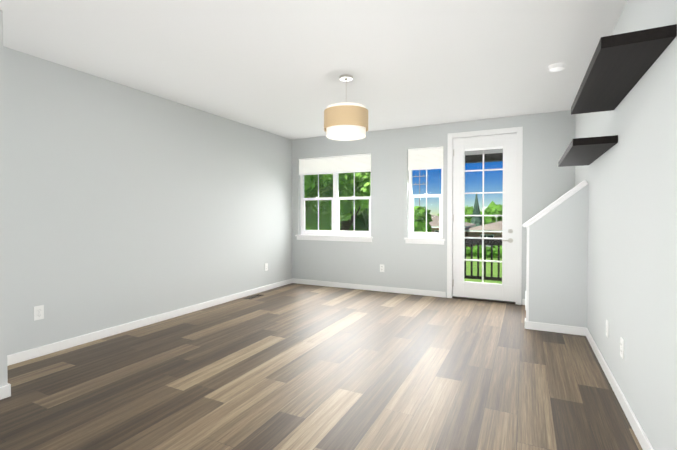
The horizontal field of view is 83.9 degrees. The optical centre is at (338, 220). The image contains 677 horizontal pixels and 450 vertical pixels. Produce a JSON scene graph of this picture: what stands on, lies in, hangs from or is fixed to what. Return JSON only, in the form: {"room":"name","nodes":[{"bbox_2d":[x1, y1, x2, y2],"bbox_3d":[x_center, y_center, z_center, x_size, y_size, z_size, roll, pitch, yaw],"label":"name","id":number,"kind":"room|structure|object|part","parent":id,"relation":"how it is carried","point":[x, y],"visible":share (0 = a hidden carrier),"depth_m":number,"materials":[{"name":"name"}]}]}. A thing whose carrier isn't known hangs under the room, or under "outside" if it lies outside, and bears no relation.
{"room":"empty living room","nodes":[
{"label":"empty living room","id":0,"kind":"room"},
{"bbox_2d":[0,10,7,386],"bbox_3d":[-3.361,-0.078,0.810,0.680,2.510,4.000,0,1,26],"label":"wall","id":1,"kind":"structure","parent":0,"point":[3,344],"depth_m":2.44,"materials":[{"name":"grey paint"}]},
{"bbox_2d":[0,383,10,399],"bbox_3d":[-3.048,1.139,0.680,0.013,0.082,4.013,0,1,26],"label":"baseboard","id":2,"kind":"structure","parent":1,"relation":"attached to","point":[5,391],"depth_m":2.45,"materials":[{"name":"white wood"}]},
{"bbox_2d":[7,279,291,365],"bbox_3d":[-1.767,1.077,4.680,0.013,0.082,4.320,0,1,26],"label":"baseboard","id":3,"kind":"structure","parent":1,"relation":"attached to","point":[29,354],"depth_m":3.83,"materials":[{"name":"white wood"}]},
{"bbox_2d":[3,46,291,354],"bbox_3d":[-2.729,-0.110,2.907,0.150,2.510,8.620,0,1,26],"label":"wall","id":4,"kind":"structure","parent":0,"point":[124,204],"depth_m":3.82,"materials":[{"name":"grey paint"}]},
{"bbox_2d":[34,305,43,320],"bbox_3d":[-2.518,0.771,3.165,0.008,0.116,0.072,0,1,26],"label":"electrical outlet","id":5,"kind":"object","parent":4,"relation":"attached to","point":[38,312],"visible":1,"depth_m":3.16,"materials":[{"name":"white plastic"}]},
{"bbox_2d":[0,0,626,139],"bbox_3d":[-0.028,-1.394,1.547,6.180,0.100,8.620,0,1,26],"label":"ceiling","id":6,"kind":"structure","parent":0,"point":[278,67],"depth_m":3.04,"materials":[{"name":"white paint"}]},
{"bbox_2d":[324,74,367,140],"bbox_3d":[0.073,-1.090,3.600,0.424,0.569,0.424,0,1,26],"label":"pendant lamp","id":7,"kind":"object","parent":6,"relation":"hanging from","point":[345,121],"visible":1,"depth_m":3.44,"materials":[{"name":"beige fabric"}]},
{"bbox_3d":[0.073,-0.942,3.603,0.376,0.272,0.376,0,1,26],"label":"lamp shade","id":8,"kind":"part","parent":7,"relation":"part of","materials":[{"name":"beige fabric"}]},
{"bbox_3d":[0.073,-0.958,3.603,0.424,0.175,0.424,0,1,26],"label":"lamp shade","id":9,"kind":"part","parent":7,"relation":"part of","materials":[{"name":"fabric"}]},
{"bbox_3d":[0.067,-1.154,3.563,0.317,0.439,0.294,0,1,26],"label":"cord","id":10,"kind":"part","parent":7,"relation":"part of","materials":[{"name":"silver metal"}]},
{"bbox_2d":[328,133,364,138],"bbox_3d":[0.073,-0.826,3.605,0.366,0.004,0.366,0,1,26],"label":"diffuser","id":11,"kind":"object","parent":7,"relation":"attached to","point":[330,135],"depth_m":3.63,"materials":[{"name":"white plastic"}]},
{"bbox_2d":[548,63,565,71],"bbox_3d":[1.925,-1.352,3.325,0.140,0.038,0.140,0,1,26],"label":"smoke detector","id":12,"kind":"object","parent":6,"relation":"attached to","point":[555,67],"visible":1,"depth_m":3.29,"materials":[{"name":"white plastic"}]},
{"bbox_2d":[0,283,642,449],"bbox_3d":[-0.028,1.216,1.587,6.180,0.100,8.620,0,1,26],"label":"floor","id":13,"kind":"structure","parent":0,"point":[293,366],"depth_m":2.66,"materials":[{"name":"brown wood"}]},
{"bbox_2d":[244,294,262,298],"bbox_3d":[-1.230,1.102,5.486,0.116,0.006,0.320,0,1,26],"label":"floor vent","id":14,"kind":"object","parent":13,"relation":"in","point":[254,296],"visible":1,"depth_m":5.48,"materials":[{"name":"brown metal"}]},
{"bbox_2d":[301,169,442,237],"bbox_3d":[0.455,-0.424,6.096,2.472,1.338,0.066,0,1,26],"label":"windows","id":15,"kind":"structure","parent":0,"point":[336,209],"depth_m":6.19,"materials":[{"name":"white"}]},
{"bbox_3d":[-0.044,-0.417,6.345,1.276,1.236,0.004,0,1,26],"label":"window glass","id":16,"kind":"part","parent":15,"relation":"part of","materials":[{"name":"clear glass"}]},
{"bbox_3d":[-0.045,-0.417,6.344,1.360,1.320,0.069,0,1,26],"label":"window frame","id":17,"kind":"part","parent":15,"relation":"part of","materials":[{"name":"white plastic"}]},
{"bbox_3d":[1.323,-0.417,5.665,0.535,1.340,0.069,0,1,26],"label":"window frame","id":18,"kind":"part","parent":15,"relation":"part of","materials":[{"name":"white plastic"}]},
{"bbox_3d":[1.324,-0.417,5.666,0.451,1.256,0.004,0,1,26],"label":"window glass","id":19,"kind":"part","parent":15,"relation":"part of","materials":[{"name":"clear glass"}]},
{"bbox_2d":[292,110,574,304],"bbox_3d":[1.850,-0.147,5.353,6.180,2.510,0.167,0,1,26],"label":"wall","id":20,"kind":"structure","parent":0,"point":[548,137],"depth_m":5.68,"materials":[{"name":"grey paint"}]},
{"bbox_2d":[295,235,372,241],"bbox_3d":[-0.085,0.286,6.273,1.430,0.085,0.120,0,1,26],"label":"window sill","id":21,"kind":"structure","parent":20,"relation":"attached to","point":[338,238],"depth_m":6.21,"materials":[{"name":"white wood"}]},
{"bbox_2d":[299,153,370,174],"bbox_3d":[-0.076,-0.933,6.273,1.350,0.283,0.048,0,1,26],"label":"window blind","id":22,"kind":"object","parent":20,"relation":"attached to","point":[338,164],"visible":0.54,"depth_m":6.24,"materials":[{"name":"white fabric"}]},
{"bbox_2d":[292,278,445,297],"bbox_3d":[0.381,1.057,6.019,2.610,0.082,0.013,0,1,26],"label":"baseboard","id":23,"kind":"structure","parent":20,"relation":"attached to","point":[299,281],"depth_m":5.93,"materials":[{"name":"white wood"}]},
{"bbox_2d":[380,264,383,271],"bbox_3d":[0.679,0.736,5.868,0.072,0.116,0.008,0,1,26],"label":"electrical outlet","id":24,"kind":"object","parent":20,"relation":"attached to","point":[381,267],"visible":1,"depth_m":5.87,"materials":[{"name":"white plastic"}]},
{"bbox_2d":[404,237,444,244],"bbox_3d":[1.283,0.297,5.595,0.605,0.085,0.120,0,1,26],"label":"window sill","id":25,"kind":"structure","parent":20,"relation":"attached to","point":[440,241],"depth_m":5.55,"materials":[{"name":"white wood"}]},
{"bbox_2d":[408,146,442,169],"bbox_3d":[1.292,-0.925,5.594,0.525,0.318,0.048,0,1,26],"label":"window blind","id":26,"kind":"object","parent":20,"relation":"attached to","point":[425,158],"visible":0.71,"depth_m":5.58,"materials":[{"name":"white fabric"}]},
{"bbox_2d":[452,296,514,303],"bbox_3d":[2.032,1.100,5.288,0.830,0.018,0.155,0,1,26],"label":"door threshold sill","id":27,"kind":"structure","parent":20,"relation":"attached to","point":[488,300],"depth_m":5.24,"materials":[{"name":"brown metal"}]},
{"bbox_2d":[452,133,516,301],"bbox_3d":[2.009,-0.045,5.224,0.822,2.262,0.112,0,1,26],"label":"balcony door","id":28,"kind":"structure","parent":20,"relation":"in","point":[505,145],"depth_m":5.22,"materials":[{"name":"white wood"}]},
{"bbox_3d":[2.015,-0.076,5.247,0.510,1.890,0.004,0,1,26],"label":"glass","id":29,"kind":"part","parent":28,"relation":"part of","materials":[{"name":"clear glass"}]},
{"bbox_2d":[465,146,502,154],"bbox_3d":[2.010,-0.973,5.223,0.502,0.089,0.016,0,1,26],"label":"mini blind","id":30,"kind":"object","parent":28,"relation":"attached to","point":[470,150],"depth_m":5.22,"materials":[{"name":"white plastic"}]},
{"bbox_3d":[2.029,-0.070,5.265,0.966,2.358,0.168,0,1,26],"label":"trim door casing","id":31,"kind":"part","parent":20,"relation":"part of","materials":[{"name":"white wood"}]},
{"bbox_2d":[521,179,588,327],"bbox_3d":[2.220,0.364,3.886,0.577,1.532,0.174,0,1,26],"label":"wall","id":32,"kind":"structure","parent":0,"point":[558,259],"depth_m":3.81,"materials":[{"name":"grey paint"}]},
{"bbox_2d":[526,227,528,320],"bbox_3d":[2.006,0.586,3.996,0.024,1.085,0.128,0,1,26],"label":"trim","id":33,"kind":"structure","parent":32,"relation":"attached to","point":[527,286],"depth_m":3.94,"materials":[{"name":"white wood"}]},
{"bbox_2d":[525,318,583,335],"bbox_3d":[2.194,1.090,3.834,0.537,0.082,0.017,0,1,26],"label":"baseboard","id":34,"kind":"structure","parent":32,"relation":"attached to","point":[574,330],"depth_m":3.82,"materials":[{"name":"white wood"}]},
{"bbox_2d":[575,0,676,449],"bbox_3d":[1.148,-0.079,0.900,0.150,2.510,8.470,0,1,26],"label":"wall","id":35,"kind":"structure","parent":0,"point":[630,177],"depth_m":2.01,"materials":[{"name":"grey paint"}]},
{"bbox_2d":[558,135,617,166],"bbox_3d":[2.037,-0.558,3.148,0.259,0.050,1.280,0,1,26],"label":"shelf","id":36,"kind":"object","parent":35,"relation":"attached to","point":[583,151],"visible":1,"depth_m":2.82,"materials":[{"name":"black wood"}]},
{"bbox_2d":[606,319,608,337],"bbox_3d":[1.992,0.797,2.794,0.008,0.116,0.072,0,1,26],"label":"electrical outlet","id":37,"kind":"object","parent":35,"relation":"attached to","point":[607,328],"visible":0.98,"depth_m":2.77,"materials":[{"name":"white plastic"}]},
{"bbox_2d":[584,327,653,449],"bbox_3d":[0.853,1.141,0.507,0.013,0.082,7.170,0,1,26],"label":"baseboard","id":38,"kind":"structure","parent":35,"relation":"attached to","point":[641,436],"depth_m":2.33,"materials":[{"name":"white wood"}]},
{"bbox_2d":[620,337,623,358],"bbox_3d":[1.778,0.797,2.364,0.008,0.116,0.072,0,1,26],"label":"electrical outlet","id":39,"kind":"object","parent":35,"relation":"attached to","point":[621,347],"visible":1,"depth_m":2.35,"materials":[{"name":"white plastic"}]},
{"bbox_2d":[571,24,676,114],"bbox_3d":[1.544,-0.793,2.150,0.259,0.050,1.220,0,1,26],"label":"shelf","id":40,"kind":"object","parent":35,"relation":"attached to","point":[620,65],"visible":1,"depth_m":1.86,"materials":[{"name":"black wood"}]},
{"label":"outside","id":41,"kind":"structure","parent":0,"visible":0},
{"bbox_2d":[464,255,501,283],"bbox_3d":[58.972,2.268,119.017,320.000,0.200,254.100,0,1,26],"label":"lawn","id":42,"kind":"structure","parent":41,"point":[488,270],"depth_m":27.68,"materials":[{"name":"green plant"}]},
{"bbox_2d":[340,206,360,230],"bbox_3d":[0.563,0.237,17.819,1.979,6.993,2.168,0,1,26],"label":"trunk","id":43,"kind":"object","parent":42,"relation":"on","point":[343,226],"depth_m":18.17,"materials":[{"name":"green plant"}]},
{"bbox_2d":[305,172,370,229],"bbox_3d":[0.438,-2.111,17.621,5.165,5.589,4.650,0,1,26],"label":"foliage","id":44,"kind":"object","parent":43,"relation":"attached to","point":[311,215],"depth_m":16.29,"materials":[{"name":"green plant"}]},
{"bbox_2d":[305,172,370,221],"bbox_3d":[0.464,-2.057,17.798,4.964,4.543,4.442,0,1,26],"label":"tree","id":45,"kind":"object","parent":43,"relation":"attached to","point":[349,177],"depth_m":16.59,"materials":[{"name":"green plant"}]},
{"bbox_2d":[412,170,427,205],"bbox_3d":[7.125,-0.717,33.108,1.500,8.400,0.080,0,1,26],"label":"utility pole","id":46,"kind":"object","parent":42,"relation":"on","point":[419,176],"depth_m":33.05,"materials":[{"name":"grey"}]},
{"bbox_2d":[431,227,501,246],"bbox_3d":[3.481,1.912,44.311,48.859,2.800,11.775,0,1,16],"label":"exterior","id":47,"kind":"structure","parent":42,"relation":"on","point":[495,234],"depth_m":37.74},
{"bbox_2d":[431,224,475,231],"bbox_3d":[7.942,1.431,43.342,13.700,2.030,9.900,0,1,26],"label":"house","id":48,"kind":"structure","parent":47,"relation":"attached to","point":[438,227],"depth_m":37.32,"materials":[{"name":"white"}]},
{"bbox_2d":[429,215,474,225],"bbox_3d":[7.942,-0.233,43.316,13.800,1.300,10.000,0,1,26],"label":"roof","id":49,"kind":"object","parent":48,"relation":"on","point":[434,221],"depth_m":39.07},
{"bbox_2d":[465,230,501,245],"bbox_3d":[20.477,1.692,39.360,13.100,1.630,8.900,0,1,26],"label":"house","id":50,"kind":"structure","parent":47,"relation":"attached to","point":[484,231],"depth_m":37.49,"materials":[{"name":"white"}]},
{"bbox_2d":[465,221,501,229],"bbox_3d":[20.477,0.302,39.339,13.200,1.150,9.000,0,1,26],"label":"roof","id":51,"kind":"object","parent":50,"relation":"on","point":[490,226],"depth_m":38.24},
{"bbox_2d":[466,245,501,257],"bbox_3d":[14.968,2.981,35.437,12.678,1.541,2.043,0,1,21],"label":"hedge","id":52,"kind":"object","parent":42,"relation":"on","point":[488,250],"depth_m":35.37,"materials":[{"name":"green plant"}]},
{"bbox_3d":[17.409,0.337,47.559,0.320,5.850,0.320,0,1,26],"label":"conifer trunk","id":53,"kind":"object","parent":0,"visible":0},
{"bbox_2d":[470,190,481,227],"bbox_3d":[17.446,-0.539,47.468,2.708,6.695,3.107,0,1,26],"label":"needle","id":54,"kind":"object","parent":53,"relation":"attached to","point":[477,222],"depth_m":47.20,"materials":[{"name":"green plant"}]},
{"bbox_3d":[-2.506,0.280,17.778,2.869,6.880,3.166,0,1,26],"label":"trunk","id":55,"kind":"object","parent":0,"visible":0},
{"bbox_2d":[304,174,339,202],"bbox_3d":[-2.647,-1.950,17.691,6.422,5.506,6.315,0,1,26],"label":"tree","id":56,"kind":"object","parent":55,"relation":"attached to","point":[310,184],"depth_m":15.71,"materials":[{"name":"green plant"}]},
{"bbox_3d":[-0.272,0.442,25.539,3.241,6.336,2.722,0,1,26],"label":"trunk","id":57,"kind":"object","parent":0,"visible":0},
{"bbox_2d":[356,208,368,228],"bbox_3d":[-0.107,-0.965,25.541,7.346,6.386,6.866,0,1,26],"label":"tree","id":58,"kind":"object","parent":57,"relation":"attached to","point":[366,215],"depth_m":23.78,"materials":[{"name":"green plant"}]},
{"bbox_2d":[360,210,368,227],"bbox_3d":[-0.584,-0.877,26.087,7.319,7.988,7.819,0,1,26],"label":"tree","id":59,"kind":"object","parent":57,"relation":"attached to","point":[364,221],"depth_m":23.82,"materials":[{"name":"green plant"}]},
{"bbox_3d":[-2.674,0.386,22.701,3.586,6.527,3.996,0,1,26],"label":"trunk","id":60,"kind":"object","parent":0,"visible":0},
{"bbox_2d":[340,215,368,230],"bbox_3d":[-2.411,-1.327,21.633,9.971,6.136,9.906,0,1,26],"label":"tree","id":61,"kind":"object","parent":60,"relation":"attached to","point":[358,227],"depth_m":20.48,"materials":[{"name":"green plant"}]},
{"bbox_3d":[5.213,1.623,27.846,1.377,3.897,1.594,0,1,26],"label":"trunk","id":62,"kind":"object","parent":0,"visible":0},
{"bbox_2d":[414,206,432,231],"bbox_3d":[5.204,0.444,27.936,3.384,3.179,3.530,0,1,26],"label":"tree","id":63,"kind":"object","parent":62,"relation":"attached to","point":[420,212],"depth_m":27.04,"materials":[{"name":"green plant"}]},
{"bbox_3d":[20.395,0.794,64.204,2.094,4.450,2.836,0,1,26],"label":"trunk","id":64,"kind":"object","parent":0,"visible":0},
{"bbox_2d":[465,206,472,222],"bbox_3d":[20.309,-0.645,64.286,5.749,4.699,6.236,0,1,26],"label":"trees","id":65,"kind":"object","parent":64,"relation":"attached to","point":[468,212],"depth_m":63.73,"materials":[{"name":"green plant"}]},
{"bbox_3d":[21.776,1.018,53.853,1.462,4.307,2.120,0,1,26],"label":"trunk","id":66,"kind":"object","parent":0,"visible":0},
{"bbox_2d":[469,201,502,224],"bbox_3d":[21.801,0.258,54.031,5.546,5.288,5.901,0,1,26],"label":"trees","id":67,"kind":"object","parent":66,"relation":"attached to","point":[493,211],"depth_m":51.68,"materials":[{"name":"green plant"}]},
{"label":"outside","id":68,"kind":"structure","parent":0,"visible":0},
{"bbox_3d":[2.144,1.180,6.180,2.670,0.090,1.480,0,1,26],"label":"deck boards","id":69,"kind":"object","parent":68,"visible":0},
{"bbox_2d":[411,237,501,280],"bbox_3d":[2.138,-0.074,6.147,2.770,2.420,1.450,0,1,26],"label":"rail","id":70,"kind":"object","parent":69,"relation":"on","point":[477,242],"depth_m":6.67,"materials":[{"name":"black metal"}]},
{"bbox_2d":[465,149,502,163],"bbox_3d":[2.180,-1.226,6.249,3.600,0.360,1.700,0,1,26],"label":"porch","id":71,"kind":"object","parent":70,"relation":"on","point":[491,158],"depth_m":6.61,"materials":[{"name":"black"}]}
]}

